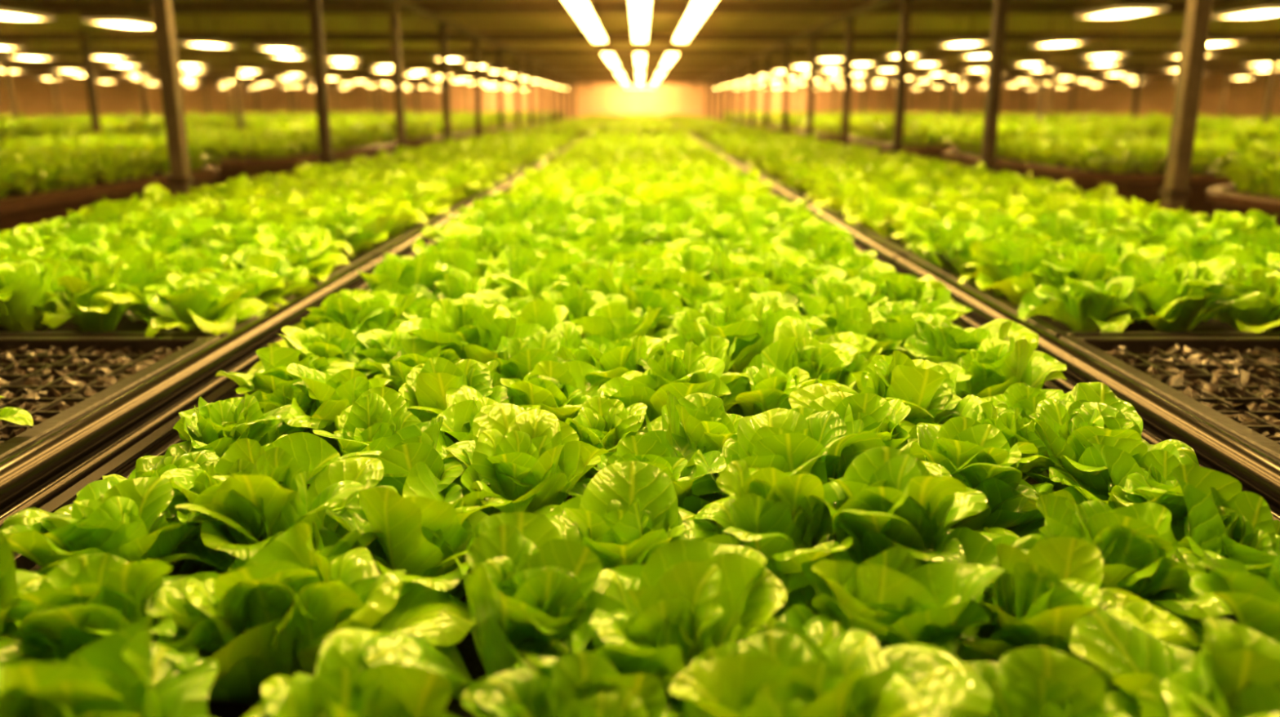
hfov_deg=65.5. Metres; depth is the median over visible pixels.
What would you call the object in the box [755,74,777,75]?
diffuser
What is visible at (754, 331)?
lettuce
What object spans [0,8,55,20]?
diffuser
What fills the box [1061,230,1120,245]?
lettuce
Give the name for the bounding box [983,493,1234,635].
lettuce
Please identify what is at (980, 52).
hanging lamp
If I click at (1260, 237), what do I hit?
lettuce
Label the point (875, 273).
lettuce
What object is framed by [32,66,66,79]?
hanging lamp
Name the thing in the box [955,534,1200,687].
lettuce
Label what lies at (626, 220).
lettuce
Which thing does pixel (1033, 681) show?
lettuce
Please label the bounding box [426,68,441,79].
hanging lamp
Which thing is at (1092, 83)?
hanging lamp
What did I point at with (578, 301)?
lettuce
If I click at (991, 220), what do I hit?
lettuce
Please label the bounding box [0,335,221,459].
soil bed
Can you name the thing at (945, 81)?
support post
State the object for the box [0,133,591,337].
planting bed edge
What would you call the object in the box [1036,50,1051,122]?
support post
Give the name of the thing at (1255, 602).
lettuce
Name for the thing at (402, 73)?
diffuser
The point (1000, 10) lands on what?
support post
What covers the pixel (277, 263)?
lettuce
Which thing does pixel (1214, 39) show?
hanging lamp
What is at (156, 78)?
ceiling beam
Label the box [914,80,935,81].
diffuser
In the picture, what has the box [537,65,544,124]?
support post
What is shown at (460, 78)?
diffuser
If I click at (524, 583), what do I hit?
lettuce
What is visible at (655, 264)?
lettuce
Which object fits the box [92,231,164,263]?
lettuce
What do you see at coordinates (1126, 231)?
lettuce
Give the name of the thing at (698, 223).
lettuce
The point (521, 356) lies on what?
lettuce
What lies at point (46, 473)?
bed rail
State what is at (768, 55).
support post
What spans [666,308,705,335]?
lettuce
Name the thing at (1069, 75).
hanging lamp
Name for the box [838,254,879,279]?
lettuce
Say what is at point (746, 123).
tub
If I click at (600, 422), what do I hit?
lettuce
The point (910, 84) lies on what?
support post
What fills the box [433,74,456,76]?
diffuser
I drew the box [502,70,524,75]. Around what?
hanging lamp
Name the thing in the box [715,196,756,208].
lettuce
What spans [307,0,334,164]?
support post
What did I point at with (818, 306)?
lettuce
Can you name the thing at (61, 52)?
ceiling beam
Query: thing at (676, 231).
lettuce
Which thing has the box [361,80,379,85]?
hanging lamp
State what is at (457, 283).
lettuce
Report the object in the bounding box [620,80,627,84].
diffuser
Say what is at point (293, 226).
lettuce
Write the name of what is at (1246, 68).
diffuser
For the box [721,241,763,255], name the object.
lettuce
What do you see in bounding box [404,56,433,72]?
hanging lamp
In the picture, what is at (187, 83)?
hanging lamp
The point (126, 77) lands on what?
diffuser
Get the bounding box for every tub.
[204,141,396,186]
[391,130,475,148]
[466,125,513,136]
[505,122,537,126]
[744,122,770,128]
[768,124,804,133]
[795,129,851,143]
[848,136,958,161]
[1205,184,1279,226]
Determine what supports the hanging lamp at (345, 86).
hanging from the ceiling
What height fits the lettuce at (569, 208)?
0.183 m
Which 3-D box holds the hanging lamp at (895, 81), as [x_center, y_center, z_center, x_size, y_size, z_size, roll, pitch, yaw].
[8.900,-9.604,34.086,0.480,0.360,0.880,0,14,0]
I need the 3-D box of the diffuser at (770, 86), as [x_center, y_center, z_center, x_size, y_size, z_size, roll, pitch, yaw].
[5.500,-10.960,40.139,0.440,0.030,0.840,0,14,0]
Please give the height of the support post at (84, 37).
2.360 m
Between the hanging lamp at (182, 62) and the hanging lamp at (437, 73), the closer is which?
the hanging lamp at (182, 62)
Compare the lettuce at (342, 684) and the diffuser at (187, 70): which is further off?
the diffuser at (187, 70)
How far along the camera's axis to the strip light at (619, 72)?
27.23 m
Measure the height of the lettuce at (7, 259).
0.187 m
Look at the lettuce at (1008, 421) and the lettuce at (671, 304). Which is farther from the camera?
the lettuce at (671, 304)
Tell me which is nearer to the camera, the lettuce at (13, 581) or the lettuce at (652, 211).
the lettuce at (13, 581)
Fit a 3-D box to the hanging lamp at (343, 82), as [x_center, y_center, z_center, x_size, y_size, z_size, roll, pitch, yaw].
[-10.200,-9.751,34.668,0.480,0.360,0.880,0,14,0]
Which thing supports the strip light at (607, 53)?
hanging from the ceiling
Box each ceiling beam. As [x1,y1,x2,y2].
[0,32,1279,41]
[0,49,1279,56]
[0,60,1252,66]
[0,67,1279,72]
[8,0,1242,13]
[73,73,1206,77]
[143,77,1136,80]
[194,80,1085,84]
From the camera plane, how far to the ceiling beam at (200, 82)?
44.45 m
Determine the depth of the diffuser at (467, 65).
20.11 m
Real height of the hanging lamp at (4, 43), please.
0.360 m
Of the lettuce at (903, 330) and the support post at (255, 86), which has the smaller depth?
the lettuce at (903, 330)
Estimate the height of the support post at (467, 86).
2.360 m
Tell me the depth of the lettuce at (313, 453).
1.17 m
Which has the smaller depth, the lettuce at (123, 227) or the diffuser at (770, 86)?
the lettuce at (123, 227)
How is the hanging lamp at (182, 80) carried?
hanging from the ceiling
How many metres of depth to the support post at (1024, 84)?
40.97 m
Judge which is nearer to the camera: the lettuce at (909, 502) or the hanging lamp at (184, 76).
the lettuce at (909, 502)
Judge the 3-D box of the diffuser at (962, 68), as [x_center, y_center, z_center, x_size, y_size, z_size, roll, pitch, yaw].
[7.500,-6.413,22.103,0.440,0.030,0.840,0,14,0]
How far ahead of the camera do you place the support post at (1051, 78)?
26.90 m
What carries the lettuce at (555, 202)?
on the bench
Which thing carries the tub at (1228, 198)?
on the floor
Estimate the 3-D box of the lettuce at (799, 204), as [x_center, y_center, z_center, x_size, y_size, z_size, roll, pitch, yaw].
[0.619,-0.571,4.131,0.270,0.174,0.302,-3,14,-12]
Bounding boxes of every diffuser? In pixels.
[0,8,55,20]
[0,44,26,48]
[0,69,28,71]
[2,54,58,59]
[34,77,66,79]
[48,69,84,71]
[64,73,98,75]
[81,17,154,28]
[81,54,133,59]
[93,80,119,81]
[101,62,145,66]
[119,73,152,75]
[125,77,155,79]
[144,82,159,84]
[177,40,237,47]
[178,62,209,66]
[179,69,209,71]
[180,77,202,79]
[181,80,199,81]
[215,82,234,84]
[229,73,259,75]
[238,69,266,71]
[253,45,305,51]
[256,82,277,84]
[265,53,310,57]
[273,77,298,79]
[280,73,308,75]
[325,57,362,61]
[325,62,360,65]
[326,77,342,79]
[337,82,356,84]
[350,80,370,81]
[368,68,392,71]
[370,64,402,67]
[378,82,393,84]
[402,73,426,75]
[405,70,432,72]
[426,76,441,79]
[431,57,466,61]
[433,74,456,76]
[448,80,466,81]
[454,77,474,79]
[462,64,490,67]
[480,84,493,85]
[485,69,509,72]
[502,74,524,75]
[601,53,619,67]
[613,71,624,78]
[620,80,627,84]
[624,86,655,87]
[636,71,643,78]
[637,80,642,84]
[652,80,659,84]
[655,71,666,78]
[660,53,678,67]
[744,77,763,79]
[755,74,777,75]
[769,80,783,81]
[769,85,783,87]
[770,69,794,72]
[780,76,800,78]
[789,64,817,67]
[797,72,820,75]
[815,57,844,61]
[817,67,844,71]
[818,85,833,87]
[824,76,843,78]
[851,72,870,75]
[852,62,878,65]
[870,80,890,81]
[870,84,887,85]
[873,67,897,71]
[883,53,924,57]
[909,62,944,65]
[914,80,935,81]
[924,72,951,75]
[928,85,943,87]
[937,40,990,46]
[942,76,967,78]
[958,53,989,57]
[961,67,988,71]
[978,72,1007,75]
[1002,84,1022,85]
[1011,62,1051,65]
[1012,80,1035,81]
[1023,67,1058,71]
[1029,40,1088,46]
[1053,76,1079,78]
[1053,85,1071,87]
[1071,80,1097,81]
[1075,5,1168,18]
[1079,53,1129,57]
[1083,62,1125,65]
[1084,84,1106,85]
[1099,72,1132,75]
[1117,76,1147,78]
[1160,68,1177,71]
[1163,53,1218,57]
[1177,40,1246,46]
[1210,5,1279,18]
[1228,76,1258,78]
[1241,62,1279,65]
[1244,67,1279,71]
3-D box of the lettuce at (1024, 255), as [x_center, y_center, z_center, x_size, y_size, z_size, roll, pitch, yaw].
[1.054,-0.235,2.754,0.253,0.201,0.330,4,15,16]
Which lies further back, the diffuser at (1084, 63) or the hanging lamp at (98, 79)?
the hanging lamp at (98, 79)
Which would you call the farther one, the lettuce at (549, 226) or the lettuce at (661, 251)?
the lettuce at (549, 226)
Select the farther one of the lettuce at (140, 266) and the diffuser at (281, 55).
the diffuser at (281, 55)
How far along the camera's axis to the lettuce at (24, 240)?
3.05 m
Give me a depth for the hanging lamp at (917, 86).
42.74 m
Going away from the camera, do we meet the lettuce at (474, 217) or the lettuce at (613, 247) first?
the lettuce at (613, 247)
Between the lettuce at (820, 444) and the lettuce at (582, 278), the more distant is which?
the lettuce at (582, 278)
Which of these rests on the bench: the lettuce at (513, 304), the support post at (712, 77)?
the lettuce at (513, 304)
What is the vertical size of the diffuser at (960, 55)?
0.030 m
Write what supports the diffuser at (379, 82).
attached to the hanging lamp at (380, 82)
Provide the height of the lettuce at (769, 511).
0.188 m
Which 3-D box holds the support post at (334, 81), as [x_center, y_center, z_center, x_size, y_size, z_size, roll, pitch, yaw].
[-11.100,-8.964,36.455,0.180,2.360,0.180,0,14,0]
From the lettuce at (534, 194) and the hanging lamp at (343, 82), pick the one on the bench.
the lettuce at (534, 194)
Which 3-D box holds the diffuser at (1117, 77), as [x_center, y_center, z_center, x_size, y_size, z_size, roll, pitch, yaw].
[13.900,-7.928,28.115,0.440,0.030,0.840,0,14,0]
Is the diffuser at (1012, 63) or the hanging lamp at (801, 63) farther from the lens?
the hanging lamp at (801, 63)
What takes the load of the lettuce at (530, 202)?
on the bench
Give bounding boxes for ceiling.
[0,0,1279,73]
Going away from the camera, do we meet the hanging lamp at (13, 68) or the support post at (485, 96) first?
the hanging lamp at (13, 68)
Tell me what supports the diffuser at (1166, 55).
attached to the hanging lamp at (1175, 53)
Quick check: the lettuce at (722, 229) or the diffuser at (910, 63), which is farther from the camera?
the diffuser at (910, 63)
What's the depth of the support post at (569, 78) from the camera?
33.04 m
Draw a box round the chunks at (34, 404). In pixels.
[0,344,181,444]
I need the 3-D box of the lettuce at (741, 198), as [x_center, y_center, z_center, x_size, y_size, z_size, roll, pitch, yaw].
[0.351,-0.639,4.423,0.278,0.163,0.229,13,19,42]
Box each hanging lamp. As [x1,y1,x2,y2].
[0,0,57,20]
[0,21,27,48]
[0,41,59,59]
[0,57,29,71]
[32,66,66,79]
[48,56,84,71]
[62,60,99,75]
[78,0,154,28]
[80,41,135,59]
[93,72,119,81]
[100,45,146,66]
[118,66,153,75]
[124,66,155,79]
[144,73,159,84]
[176,14,239,47]
[178,45,210,66]
[179,56,210,71]
[180,71,203,79]
[180,78,200,81]
[181,81,202,85]
[213,84,234,87]
[214,72,234,84]
[218,77,244,81]
[228,60,260,75]
[231,56,266,71]
[243,85,262,88]
[248,82,270,85]
[251,21,306,51]
[255,73,278,84]
[263,32,311,57]
[272,66,299,79]
[278,84,297,87]
[280,60,309,75]
[286,80,306,85]
[303,81,315,88]
[307,77,331,81]
[324,41,363,61]
[325,44,361,65]
[326,66,343,79]
[336,84,351,88]
[337,80,357,84]
[349,75,371,81]
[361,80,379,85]
[367,56,392,71]
[369,47,403,67]
[378,75,393,84]
[382,84,393,87]
[402,59,426,75]
[402,77,413,85]
[403,85,414,88]
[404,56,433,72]
[413,83,430,87]
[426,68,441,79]
[430,41,467,61]
[430,85,441,88]
[432,71,457,76]
[448,72,466,81]
[453,66,474,79]
[461,48,492,67]
[464,72,481,84]
[471,77,490,82]
[480,77,494,85]
[484,56,510,72]
[486,77,502,84]
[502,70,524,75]
[502,77,513,86]
[502,86,514,88]
[519,66,536,79]
[519,85,528,88]
[527,72,545,81]
[537,80,553,84]
[545,77,559,85]
[720,77,734,85]
[726,80,739,84]
[734,77,751,81]
[738,81,751,87]
[743,74,764,79]
[746,81,761,85]
[755,66,777,75]
[755,75,772,83]
[769,74,783,81]
[769,81,783,87]
[770,57,795,72]
[779,71,801,78]
[779,81,795,85]
[789,47,818,67]
[791,75,808,83]
[796,67,821,75]
[805,76,826,81]
[815,41,844,61]
[817,62,844,71]
[817,80,833,87]
[823,71,844,78]
[832,78,843,85]
[851,65,871,75]
[851,76,868,83]
[852,44,879,65]
[853,83,869,87]
[869,72,891,81]
[869,81,888,85]
[872,57,897,71]
[881,47,925,57]
[889,80,910,83]
[893,66,918,78]
[908,44,946,65]
[908,81,924,88]
[913,75,936,81]
[923,63,951,75]
[928,80,946,87]
[935,13,991,46]
[942,71,968,78]
[951,80,972,85]
[952,85,969,88]
[957,31,1004,57]
[961,57,988,71]
[975,83,986,87]
[977,70,1008,75]
[978,80,986,83]
[1002,78,1023,85]
[1010,45,1053,65]
[1011,72,1036,81]
[1022,56,1059,71]
[1022,84,1039,88]
[1027,13,1091,46]
[1033,76,1057,83]
[1053,66,1079,78]
[1053,80,1071,87]
[1071,72,1098,81]
[1072,0,1173,18]
[1078,31,1132,57]
[1082,44,1127,65]
[1084,77,1107,85]
[1098,64,1133,75]
[1116,66,1148,78]
[1123,79,1149,83]
[1160,57,1178,71]
[1162,47,1221,57]
[1168,77,1177,81]
[1173,70,1210,75]
[1175,18,1248,46]
[1210,0,1279,18]
[1228,66,1259,78]
[1240,44,1279,65]
[1244,56,1279,71]
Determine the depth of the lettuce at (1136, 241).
3.07 m
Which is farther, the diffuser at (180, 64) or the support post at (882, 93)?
the support post at (882, 93)
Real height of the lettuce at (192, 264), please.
0.150 m
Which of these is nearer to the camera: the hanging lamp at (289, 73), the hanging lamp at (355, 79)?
the hanging lamp at (289, 73)
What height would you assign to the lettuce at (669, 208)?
0.162 m
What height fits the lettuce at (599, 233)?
0.202 m
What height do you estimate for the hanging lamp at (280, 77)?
0.360 m
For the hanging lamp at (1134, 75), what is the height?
0.360 m
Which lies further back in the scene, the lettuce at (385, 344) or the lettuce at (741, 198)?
the lettuce at (741, 198)
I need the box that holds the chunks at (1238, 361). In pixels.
[1105,342,1279,440]
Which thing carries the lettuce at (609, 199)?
on the bench
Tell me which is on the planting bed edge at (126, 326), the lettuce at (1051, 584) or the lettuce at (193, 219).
the lettuce at (193, 219)
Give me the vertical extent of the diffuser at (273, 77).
0.030 m
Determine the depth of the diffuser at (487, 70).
22.85 m
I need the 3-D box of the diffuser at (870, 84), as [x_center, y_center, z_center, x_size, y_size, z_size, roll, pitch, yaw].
[8.900,-10.202,37.133,0.440,0.030,0.840,0,14,0]
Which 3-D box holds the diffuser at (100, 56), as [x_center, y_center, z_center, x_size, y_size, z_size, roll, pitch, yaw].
[-8.900,-5.044,16.673,0.440,0.030,0.840,0,14,0]
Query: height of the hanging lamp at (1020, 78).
0.360 m
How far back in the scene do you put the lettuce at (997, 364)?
1.67 m
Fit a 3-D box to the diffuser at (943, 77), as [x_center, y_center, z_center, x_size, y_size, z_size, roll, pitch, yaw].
[8.900,-7.928,28.115,0.440,0.030,0.840,0,14,0]
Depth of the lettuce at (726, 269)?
2.46 m
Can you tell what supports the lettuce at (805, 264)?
on the bench
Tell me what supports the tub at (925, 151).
on the floor
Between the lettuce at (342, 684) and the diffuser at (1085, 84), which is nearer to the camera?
the lettuce at (342, 684)
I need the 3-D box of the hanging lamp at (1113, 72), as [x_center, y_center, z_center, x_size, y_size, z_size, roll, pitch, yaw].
[12.000,-7.331,25.069,0.480,0.360,0.880,0,14,0]
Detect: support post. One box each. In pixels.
[0,50,18,121]
[48,70,60,115]
[75,29,101,133]
[137,66,148,117]
[151,0,195,197]
[203,80,209,114]
[223,70,233,116]
[228,50,244,129]
[253,85,258,112]
[287,79,293,113]
[293,87,297,111]
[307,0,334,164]
[333,80,337,111]
[368,85,372,111]
[373,70,380,115]
[385,2,407,147]
[413,75,418,115]
[435,23,451,140]
[466,83,469,113]
[470,37,482,136]
[484,85,486,112]
[494,47,504,129]
[512,54,520,126]
[526,60,533,125]
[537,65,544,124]
[548,69,552,122]
[555,72,559,120]
[561,75,565,119]
[568,77,571,118]
[572,79,575,118]
[705,79,708,117]
[710,76,713,119]
[715,74,719,119]
[722,71,726,120]
[729,67,735,122]
[738,63,745,124]
[749,58,757,125]
[763,53,772,129]
[781,44,792,133]
[793,85,795,112]
[805,33,819,135]
[832,80,837,113]
[839,17,857,145]
[861,75,866,114]
[880,85,883,112]
[891,0,911,155]
[907,83,911,113]
[942,80,946,112]
[953,62,962,116]
[978,0,1008,172]
[982,87,986,111]
[1021,83,1026,113]
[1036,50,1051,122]
[1046,70,1056,115]
[1070,81,1075,114]
[1131,62,1142,119]
[1159,0,1213,211]
[1219,70,1231,115]
[1262,50,1279,121]
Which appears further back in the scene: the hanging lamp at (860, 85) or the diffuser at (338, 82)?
the hanging lamp at (860, 85)
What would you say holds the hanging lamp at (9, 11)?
hanging from the ceiling
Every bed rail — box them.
[0,133,591,551]
[673,125,1279,520]
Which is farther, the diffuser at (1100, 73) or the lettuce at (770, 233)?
the diffuser at (1100, 73)
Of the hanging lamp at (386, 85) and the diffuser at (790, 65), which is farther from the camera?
the hanging lamp at (386, 85)
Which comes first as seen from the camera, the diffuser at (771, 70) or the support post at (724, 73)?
the diffuser at (771, 70)
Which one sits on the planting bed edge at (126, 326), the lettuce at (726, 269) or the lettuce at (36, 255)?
the lettuce at (36, 255)
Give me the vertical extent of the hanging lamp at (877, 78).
0.360 m
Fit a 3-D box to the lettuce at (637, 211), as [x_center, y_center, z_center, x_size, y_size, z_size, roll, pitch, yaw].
[-0.038,-0.519,3.955,0.236,0.158,0.242,-5,15,-20]
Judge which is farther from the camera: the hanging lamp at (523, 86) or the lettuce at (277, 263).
the hanging lamp at (523, 86)
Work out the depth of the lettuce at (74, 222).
3.40 m
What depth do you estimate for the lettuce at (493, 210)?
3.88 m
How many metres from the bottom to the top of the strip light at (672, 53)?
0.253 m
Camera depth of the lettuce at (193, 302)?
2.30 m
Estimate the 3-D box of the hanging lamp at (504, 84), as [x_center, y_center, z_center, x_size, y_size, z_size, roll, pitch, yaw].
[-5.150,-10.655,38.256,0.480,0.360,0.880,0,14,0]
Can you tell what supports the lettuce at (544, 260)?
on the bench
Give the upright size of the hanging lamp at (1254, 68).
0.360 m
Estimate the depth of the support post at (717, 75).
29.98 m
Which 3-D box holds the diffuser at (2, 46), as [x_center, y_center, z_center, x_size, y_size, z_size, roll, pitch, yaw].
[-8.900,-4.286,13.667,0.440,0.030,0.840,0,14,0]
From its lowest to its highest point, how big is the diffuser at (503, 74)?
0.030 m
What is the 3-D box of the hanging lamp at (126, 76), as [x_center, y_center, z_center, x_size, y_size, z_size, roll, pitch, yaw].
[-14.400,-8.235,28.656,0.480,0.360,0.880,0,14,0]
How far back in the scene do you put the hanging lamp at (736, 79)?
31.39 m
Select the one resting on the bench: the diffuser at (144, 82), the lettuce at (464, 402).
the lettuce at (464, 402)
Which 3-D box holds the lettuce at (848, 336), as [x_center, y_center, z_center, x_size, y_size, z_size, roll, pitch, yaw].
[0.362,0.016,1.887,0.258,0.124,0.201,-2,14,-9]
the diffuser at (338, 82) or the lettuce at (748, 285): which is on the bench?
the lettuce at (748, 285)
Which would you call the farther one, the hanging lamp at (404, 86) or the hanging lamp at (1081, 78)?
the hanging lamp at (404, 86)
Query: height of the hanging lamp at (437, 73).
0.360 m
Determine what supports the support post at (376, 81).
on the floor
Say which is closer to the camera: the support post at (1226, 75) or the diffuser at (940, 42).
the diffuser at (940, 42)
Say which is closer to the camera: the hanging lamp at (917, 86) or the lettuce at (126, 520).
the lettuce at (126, 520)
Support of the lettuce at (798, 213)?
on the bench
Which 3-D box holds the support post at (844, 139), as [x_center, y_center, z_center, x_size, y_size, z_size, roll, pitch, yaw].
[2.340,-2.637,11.360,0.180,2.360,0.180,0,14,0]
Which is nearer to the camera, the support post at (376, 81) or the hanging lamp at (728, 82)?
the support post at (376, 81)
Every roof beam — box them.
[384,0,591,86]
[688,0,895,86]
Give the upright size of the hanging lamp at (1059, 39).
0.360 m
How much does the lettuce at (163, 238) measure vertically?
0.188 m
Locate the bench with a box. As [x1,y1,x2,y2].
[12,393,1239,716]
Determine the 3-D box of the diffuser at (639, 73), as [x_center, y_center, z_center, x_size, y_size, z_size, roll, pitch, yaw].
[0.000,-8.206,28.767,0.190,0.030,6.440,0,14,0]
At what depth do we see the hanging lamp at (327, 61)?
18.97 m
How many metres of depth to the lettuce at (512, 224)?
3.48 m
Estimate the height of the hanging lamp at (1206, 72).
0.360 m
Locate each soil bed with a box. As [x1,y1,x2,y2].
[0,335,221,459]
[1058,335,1279,459]
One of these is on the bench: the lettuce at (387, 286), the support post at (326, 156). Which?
the lettuce at (387, 286)
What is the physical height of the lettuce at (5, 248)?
0.170 m
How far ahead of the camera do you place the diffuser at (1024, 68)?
21.87 m
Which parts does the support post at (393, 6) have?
cap plate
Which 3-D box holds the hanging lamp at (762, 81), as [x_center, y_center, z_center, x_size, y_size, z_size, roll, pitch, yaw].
[4.250,-9.604,34.086,0.480,0.360,0.880,0,14,0]
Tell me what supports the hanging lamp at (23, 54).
hanging from the ceiling
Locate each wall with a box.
[0,72,229,116]
[230,84,1049,119]
[1050,72,1279,118]
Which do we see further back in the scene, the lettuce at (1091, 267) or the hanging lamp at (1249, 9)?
the hanging lamp at (1249, 9)
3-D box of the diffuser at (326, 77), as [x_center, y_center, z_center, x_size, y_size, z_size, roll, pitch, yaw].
[-8.900,-8.075,28.697,0.440,0.030,0.840,0,14,0]
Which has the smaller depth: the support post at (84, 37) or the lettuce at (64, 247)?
the lettuce at (64, 247)
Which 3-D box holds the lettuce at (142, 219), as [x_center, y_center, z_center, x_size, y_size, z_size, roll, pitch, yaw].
[-1.714,-0.407,3.437,0.256,0.201,0.347,2,14,8]
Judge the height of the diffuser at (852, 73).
0.030 m
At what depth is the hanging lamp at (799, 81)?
33.72 m
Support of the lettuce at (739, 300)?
on the bench
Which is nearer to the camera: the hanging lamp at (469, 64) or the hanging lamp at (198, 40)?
the hanging lamp at (198, 40)
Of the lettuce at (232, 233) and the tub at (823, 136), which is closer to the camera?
the lettuce at (232, 233)
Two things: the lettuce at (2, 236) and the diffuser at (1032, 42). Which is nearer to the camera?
the lettuce at (2, 236)
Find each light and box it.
[563,0,607,42]
[600,41,619,67]
[613,67,625,78]
[619,77,628,84]
[622,84,657,87]
[628,0,651,42]
[634,48,645,67]
[635,67,644,78]
[636,78,643,84]
[651,77,660,84]
[654,67,666,78]
[660,41,679,67]
[672,0,716,42]
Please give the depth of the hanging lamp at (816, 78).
30.72 m
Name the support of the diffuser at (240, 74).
attached to the hanging lamp at (240, 73)
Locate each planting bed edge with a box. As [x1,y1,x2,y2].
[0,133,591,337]
[0,165,218,231]
[671,124,1279,337]
[941,149,1234,216]
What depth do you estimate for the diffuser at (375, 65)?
19.86 m
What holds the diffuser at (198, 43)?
attached to the hanging lamp at (198, 40)
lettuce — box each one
[0,229,13,235]
[0,231,37,253]
[0,233,10,240]
[0,241,12,253]
[0,248,66,262]
[0,255,22,263]
[0,259,70,331]
[0,395,33,425]
[0,476,224,575]
[0,530,69,662]
[0,613,218,716]
[5,553,219,662]
[9,222,76,239]
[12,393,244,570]
[17,238,97,259]
[32,222,119,248]
[34,215,79,224]
[35,259,150,331]
[39,257,90,323]
[48,216,113,228]
[53,440,220,566]
[66,204,130,222]
[69,246,119,267]
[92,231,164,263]
[106,210,165,235]
[109,252,190,322]
[110,221,146,238]
[122,272,275,337]
[133,226,207,260]
[135,390,305,477]
[142,216,219,248]
[145,522,476,705]
[150,204,195,224]
[155,446,384,571]
[156,253,222,276]
[160,431,341,575]
[164,237,254,259]
[164,246,231,270]
[169,266,288,317]
[189,216,242,244]
[197,247,317,298]
[214,217,281,246]
[215,346,355,395]
[216,215,247,223]
[235,385,312,432]
[236,223,333,263]
[243,627,457,716]
[244,322,391,395]
[252,232,349,280]
[275,217,319,231]
[276,386,449,459]
[277,221,294,231]
[282,363,392,456]
[293,216,362,252]
[293,288,418,330]
[300,292,404,337]
[306,416,490,514]
[311,485,493,633]
[324,235,354,256]
[328,207,387,257]
[338,253,456,294]
[341,316,426,390]
[343,280,427,306]
[357,511,666,700]
[367,337,462,392]
[384,296,546,377]
[394,297,455,318]
[398,356,512,436]
[400,252,437,265]
[402,312,417,319]
[402,403,608,515]
[404,268,494,301]
[412,222,494,254]
[417,238,496,262]
[422,208,486,241]
[431,384,541,487]
[432,266,505,296]
[435,249,498,274]
[453,197,510,222]
[461,640,684,716]
[462,289,535,315]
[468,244,540,289]
[471,257,509,288]
[477,226,528,260]
[479,243,519,260]
[481,194,511,210]
[483,222,531,237]
[484,217,512,226]
[488,332,571,389]
[490,360,610,422]
[493,266,593,300]
[500,204,528,227]
[502,226,551,245]
[505,194,513,203]
[509,214,564,229]
[509,297,583,335]
[511,197,555,212]
[512,538,786,699]
[525,209,576,227]
[525,215,564,237]
[527,237,555,250]
[529,191,564,203]
[529,205,568,219]
[532,461,715,569]
[533,195,567,209]
[534,237,604,257]
[535,248,570,267]
[541,218,589,243]
[541,283,626,321]
[546,251,604,275]
[549,320,611,359]
[551,202,586,215]
[554,262,632,287]
[556,196,582,203]
[558,430,725,514]
[560,214,595,228]
[561,335,668,378]
[564,199,615,210]
[564,396,697,497]
[567,248,614,262]
[569,299,679,341]
[575,221,631,252]
[576,190,639,209]
[577,204,623,217]
[577,211,608,222]
[584,262,707,312]
[593,240,648,262]
[597,340,748,431]
[600,250,661,270]
[602,217,659,245]
[607,213,652,224]
[610,206,643,217]
[613,249,675,261]
[614,199,644,215]
[628,204,664,224]
[631,284,703,337]
[634,257,685,275]
[635,390,743,523]
[636,335,759,383]
[637,239,689,252]
[644,244,715,279]
[645,196,698,208]
[647,223,706,244]
[648,222,690,242]
[651,267,738,311]
[652,204,693,227]
[655,331,693,355]
[662,206,673,210]
[662,620,992,716]
[664,202,718,228]
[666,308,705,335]
[667,459,853,579]
[675,240,707,249]
[677,194,712,201]
[681,300,804,373]
[684,209,720,240]
[686,407,924,529]
[692,245,773,288]
[693,236,759,257]
[697,196,717,208]
[698,234,733,246]
[701,288,801,315]
[704,218,767,246]
[711,208,719,216]
[712,195,755,206]
[713,277,805,311]
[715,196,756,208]
[715,202,758,216]
[717,208,744,220]
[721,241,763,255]
[723,365,818,416]
[727,251,799,284]
[732,234,794,248]
[734,211,779,233]
[738,244,808,263]
[742,201,779,221]
[742,316,868,393]
[745,193,793,206]
[756,197,808,208]
[758,540,1004,656]
[761,227,786,246]
[761,300,827,334]
[764,214,791,231]
[764,259,846,315]
[768,446,1045,637]
[773,199,813,217]
[777,207,797,222]
[777,219,853,252]
[778,208,826,225]
[784,274,895,315]
[786,248,820,259]
[788,215,854,241]
[788,379,931,461]
[796,293,836,322]
[800,262,818,267]
[802,234,879,263]
[807,251,875,269]
[812,294,918,364]
[818,331,877,359]
[821,350,986,425]
[835,416,1053,541]
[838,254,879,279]
[843,262,934,295]
[849,351,973,397]
[862,277,954,309]
[872,312,975,359]
[875,298,973,322]
[880,313,1038,399]
[903,220,944,255]
[911,219,983,263]
[915,400,1055,481]
[918,217,986,274]
[922,229,998,282]
[940,337,1066,398]
[948,209,1019,222]
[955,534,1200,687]
[956,235,1044,296]
[963,645,1129,716]
[973,209,1031,238]
[973,235,1064,304]
[982,382,1071,432]
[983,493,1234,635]
[995,223,1067,244]
[1010,253,1119,321]
[1017,275,1146,332]
[1021,382,1199,493]
[1021,435,1187,521]
[1024,210,1075,240]
[1044,238,1066,253]
[1053,216,1107,244]
[1057,239,1101,259]
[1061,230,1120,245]
[1069,608,1279,716]
[1074,204,1155,230]
[1074,235,1166,271]
[1085,235,1149,248]
[1089,223,1146,238]
[1103,257,1162,322]
[1117,255,1269,331]
[1124,464,1279,615]
[1133,246,1178,257]
[1134,210,1204,231]
[1136,221,1196,247]
[1144,536,1279,646]
[1158,226,1234,261]
[1161,257,1205,267]
[1174,218,1211,232]
[1177,243,1243,262]
[1195,210,1257,243]
[1195,261,1279,321]
[1199,267,1279,333]
[1200,210,1217,222]
[1222,244,1279,272]
[1228,228,1279,252]
[1244,209,1279,230]
[1253,712,1279,716]
[1261,226,1279,236]
[1263,240,1279,253]
[1274,278,1279,318]

